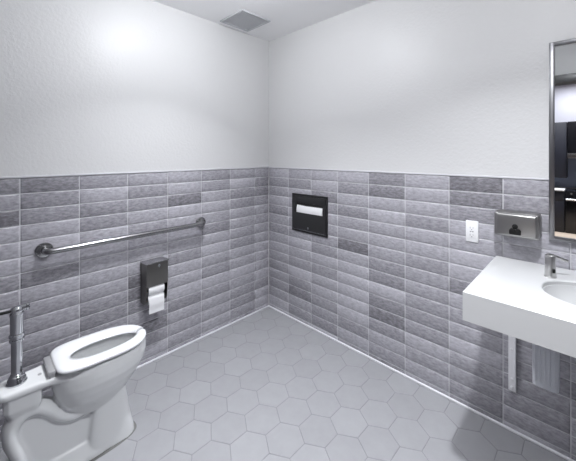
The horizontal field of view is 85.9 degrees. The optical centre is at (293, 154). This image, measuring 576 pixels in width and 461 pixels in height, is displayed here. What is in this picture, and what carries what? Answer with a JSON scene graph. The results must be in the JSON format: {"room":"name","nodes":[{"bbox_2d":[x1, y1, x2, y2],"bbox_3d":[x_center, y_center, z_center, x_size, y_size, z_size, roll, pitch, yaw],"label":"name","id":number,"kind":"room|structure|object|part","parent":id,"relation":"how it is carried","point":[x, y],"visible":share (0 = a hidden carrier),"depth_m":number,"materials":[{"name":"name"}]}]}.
{"room":"public restroom","nodes":[
{"label":"public restroom","id":0,"kind":"room"},
{"bbox_2d":[0,0,268,429],"bbox_3d":[-0.932,0.175,2.171,0.122,2.414,2.130,0,0,44],"label":"wall","id":1,"kind":"structure","parent":0,"point":[87,86],"depth_m":1.96,"materials":[{"name":"white paint"}]},
{"bbox_2d":[34,217,205,257],"bbox_3d":[-0.994,0.512,1.967,0.074,0.083,1.002,0,0,44],"label":"grab bar","id":2,"kind":"object","parent":1,"relation":"attached to","point":[43,250],"visible":1,"depth_m":1.81,"materials":[{"name":"grey metal"}]},
{"bbox_2d":[0,167,268,178],"bbox_3d":[-0.889,0.118,2.134,0.010,0.008,1.897,0,0,44],"label":"trim","id":3,"kind":"structure","parent":1,"relation":"attached to","point":[249,167],"depth_m":1.92,"materials":[{"name":"grey"}]},
{"bbox_2d":[0,305,269,431],"bbox_3d":[-0.881,1.377,2.130,0.014,0.009,1.901,0,0,44],"label":"baseboard","id":4,"kind":"structure","parent":1,"relation":"attached to","point":[186,344],"depth_m":2.30,"materials":[{"name":"white tile"}]},
{"bbox_2d":[140,256,168,304],"bbox_3d":[-0.913,0.828,2.028,0.106,0.277,0.143,0,0,44],"label":"dispenser","id":5,"kind":"object","parent":1,"relation":"attached to","point":[154,271],"visible":0.93,"depth_m":1.99,"materials":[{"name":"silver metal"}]},
{"bbox_3d":[-0.962,0.902,1.982,0.095,0.130,0.003,0,0,44],"label":"panel","id":6,"kind":"part","parent":5,"relation":"part of","materials":[{"name":"black metal"}]},
{"bbox_3d":[-0.913,0.697,2.028,0.106,0.014,0.143,0,0,44],"label":"lid","id":7,"kind":"part","parent":5,"relation":"part of","materials":[{"name":"silver metal"}]},
{"bbox_2d":[146,292,163,314],"bbox_3d":[-0.908,0.959,2.019,0.071,0.118,0.100,0,0,44],"label":"toilet paper roll","id":8,"kind":"object","parent":5,"relation":"in","point":[155,302],"visible":0.76,"depth_m":1.99,"materials":[{"name":"white paper"}]},
{"bbox_2d":[147,283,164,295],"bbox_3d":[-0.909,0.872,2.020,0.080,0.080,0.100,0,0,44],"label":"toilet paper roll","id":9,"kind":"object","parent":5,"relation":"in","point":[159,288],"visible":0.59,"depth_m":1.99,"materials":[{"name":"white paper"}]},
{"bbox_3d":[-0.869,0.902,2.079,0.095,0.130,0.003,0,0,44],"label":"panel","id":10,"kind":"part","parent":5,"relation":"part of","materials":[{"name":"black metal"}]},
{"bbox_2d":[152,0,375,40],"bbox_3d":[0.404,-1.083,0.893,3.820,0.100,2.140,0,0,44],"label":"ceiling","id":11,"kind":"structure","parent":0,"point":[286,17],"depth_m":2.22,"materials":[{"name":"white paint"}]},
{"bbox_2d":[220,9,270,31],"bbox_3d":[-0.374,-1.027,2.386,0.284,0.012,0.270,0,0,44],"label":"ceiling vent","id":12,"kind":"object","parent":11,"relation":"in","point":[242,19],"visible":1,"depth_m":2.37,"materials":[{"name":"grey metal"}]},
{"bbox_2d":[0,307,567,460],"bbox_3d":[0.401,1.432,0.889,3.820,0.100,2.150,0,0,44],"label":"floor","id":13,"kind":"structure","parent":0,"point":[266,385],"depth_m":1.66,"materials":[{"name":"grey tile"}]},
{"bbox_2d":[0,325,145,460],"bbox_3d":[-0.977,1.139,1.419,0.266,0.486,0.567,0,0,44],"label":"toilet","id":14,"kind":"object","parent":13,"relation":"on","point":[88,414],"visible":0.99,"depth_m":1.36,"materials":[{"name":"white ceramic"}]},
{"bbox_2d":[0,303,29,388],"bbox_3d":[-1.167,0.776,1.228,0.067,0.314,0.186,0,0,44],"label":"valve","id":15,"kind":"object","parent":14,"relation":"attached to","point":[18,376],"visible":1,"depth_m":1.25,"materials":[{"name":"silver metal"}]},
{"bbox_3d":[-1.114,0.634,1.283,0.029,0.029,0.032,0,0,44],"label":"stop knob","id":16,"kind":"part","parent":15,"relation":"part of","materials":[{"name":"silver metal"}]},
{"bbox_3d":[-0.916,0.910,1.482,0.266,0.028,0.384,0,0,44],"label":"seat","id":17,"kind":"part","parent":14,"relation":"part of","materials":[{"name":"white plastic"}]},
{"bbox_2d":[269,0,575,460],"bbox_3d":[1.109,0.175,1.616,3.606,2.414,0.122,0,0,44],"label":"wall","id":18,"kind":"structure","parent":0,"point":[456,87],"depth_m":1.87,"materials":[{"name":"grey tile"}]},
{"bbox_2d":[292,193,327,237],"bbox_3d":[0.121,0.480,2.474,0.374,0.312,0.021,0,0,44],"label":"dispenser","id":19,"kind":"object","parent":18,"relation":"attached to","point":[309,223],"visible":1,"depth_m":2.45,"materials":[{"name":"black metal"}]},
{"bbox_2d":[296,204,322,215],"bbox_3d":[0.121,0.446,2.469,0.268,0.060,0.012,0,0,44],"label":"stack","id":20,"kind":"object","parent":19,"relation":"in","point":[303,209],"visible":1,"depth_m":2.46,"materials":[{"name":"white paper"}]},
{"bbox_2d":[269,167,548,179],"bbox_3d":[1.071,0.118,1.572,3.600,0.008,0.010,0,0,44],"label":"trim","id":21,"kind":"structure","parent":18,"relation":"attached to","point":[269,167],"depth_m":1.82,"materials":[{"name":"grey"}]},
{"bbox_2d":[269,306,574,460],"bbox_3d":[1.070,1.377,1.562,3.587,0.009,0.014,0,0,44],"label":"baseboard","id":22,"kind":"structure","parent":18,"relation":"attached to","point":[330,337],"depth_m":1.76,"materials":[{"name":"white tile"}]},
{"bbox_2d":[466,220,478,242],"bbox_3d":[0.962,0.416,1.669,0.060,0.114,0.014,0,0,44],"label":"wall outlet","id":23,"kind":"object","parent":18,"relation":"attached to","point":[471,226],"visible":1,"depth_m":1.67,"materials":[{"name":"white plastic"}]},
{"bbox_2d":[468,225,474,237],"bbox_3d":[0.960,0.416,1.667,0.033,0.068,0.004,0,0,44],"label":"receptacle","id":24,"kind":"object","parent":23,"relation":"attached to","point":[471,228],"depth_m":1.67,"materials":[{"name":"white plastic"}]},
{"bbox_2d":[508,335,515,392],"bbox_3d":[0.928,0.908,1.374,0.032,0.543,0.479,0,0,44],"label":"bracket","id":25,"kind":"object","parent":18,"relation":"attached to","point":[511,340],"visible":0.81,"depth_m":1.54,"materials":[{"name":"grey metal"}]},
{"bbox_3d":[0.935,0.904,1.362,0.004,0.535,0.472,0,0,44],"label":"arm","id":26,"kind":"part","parent":25,"relation":"part of","materials":[{"name":"white paint"}]},
{"bbox_2d":[494,209,541,240],"bbox_3d":[1.074,0.338,1.488,0.180,0.119,0.114,0,0,44],"label":"soap dispenser","id":27,"kind":"object","parent":18,"relation":"attached to","point":[518,224],"visible":1,"depth_m":1.45,"materials":[{"name":"silver metal"}]},
{"bbox_2d":[463,256,575,357],"bbox_3d":[1.181,0.577,1.063,0.936,0.110,0.576,0,0,44],"label":"countertop","id":28,"kind":"structure","parent":18,"relation":"attached to","point":[511,297],"depth_m":1.13,"materials":[{"name":"white"}]},
{"bbox_2d":[532,343,559,392],"bbox_3d":[1.085,0.814,1.332,0.090,0.369,0.072,0,0,44],"label":"towel","id":29,"kind":"object","parent":28,"relation":"hanging from","point":[545,362],"visible":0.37,"depth_m":1.30,"materials":[{"name":"fabric"}]},
{"bbox_2d":[544,253,568,278],"bbox_3d":[1.114,0.471,1.318,0.086,0.102,0.049,0,0,-10],"label":"faucet","id":30,"kind":"object","parent":28,"relation":"on","point":[550,259],"visible":1,"depth_m":1.30,"materials":[{"name":"silver metal"}]},
{"bbox_3d":[1.120,0.439,1.313,0.079,0.037,0.017,0,0,9],"label":"spout","id":31,"kind":"part","parent":30,"relation":"part of","materials":[{"name":"silver metal"}]},
{"bbox_2d":[543,285,575,304],"bbox_3d":[1.174,0.578,1.062,0.512,0.080,0.306,0,0,44],"label":"basin","id":32,"kind":"object","parent":28,"relation":"in","point":[567,293],"depth_m":1.26,"materials":[{"name":"white ceramic"}]},
{"bbox_2d":[549,38,575,243],"bbox_3d":[1.408,-0.060,1.229,0.610,0.913,0.020,0,0,44],"label":"wall mirror","id":33,"kind":"object","parent":18,"relation":"attached to","point":[562,54],"visible":1,"depth_m":1.40,"materials":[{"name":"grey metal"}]}
]}

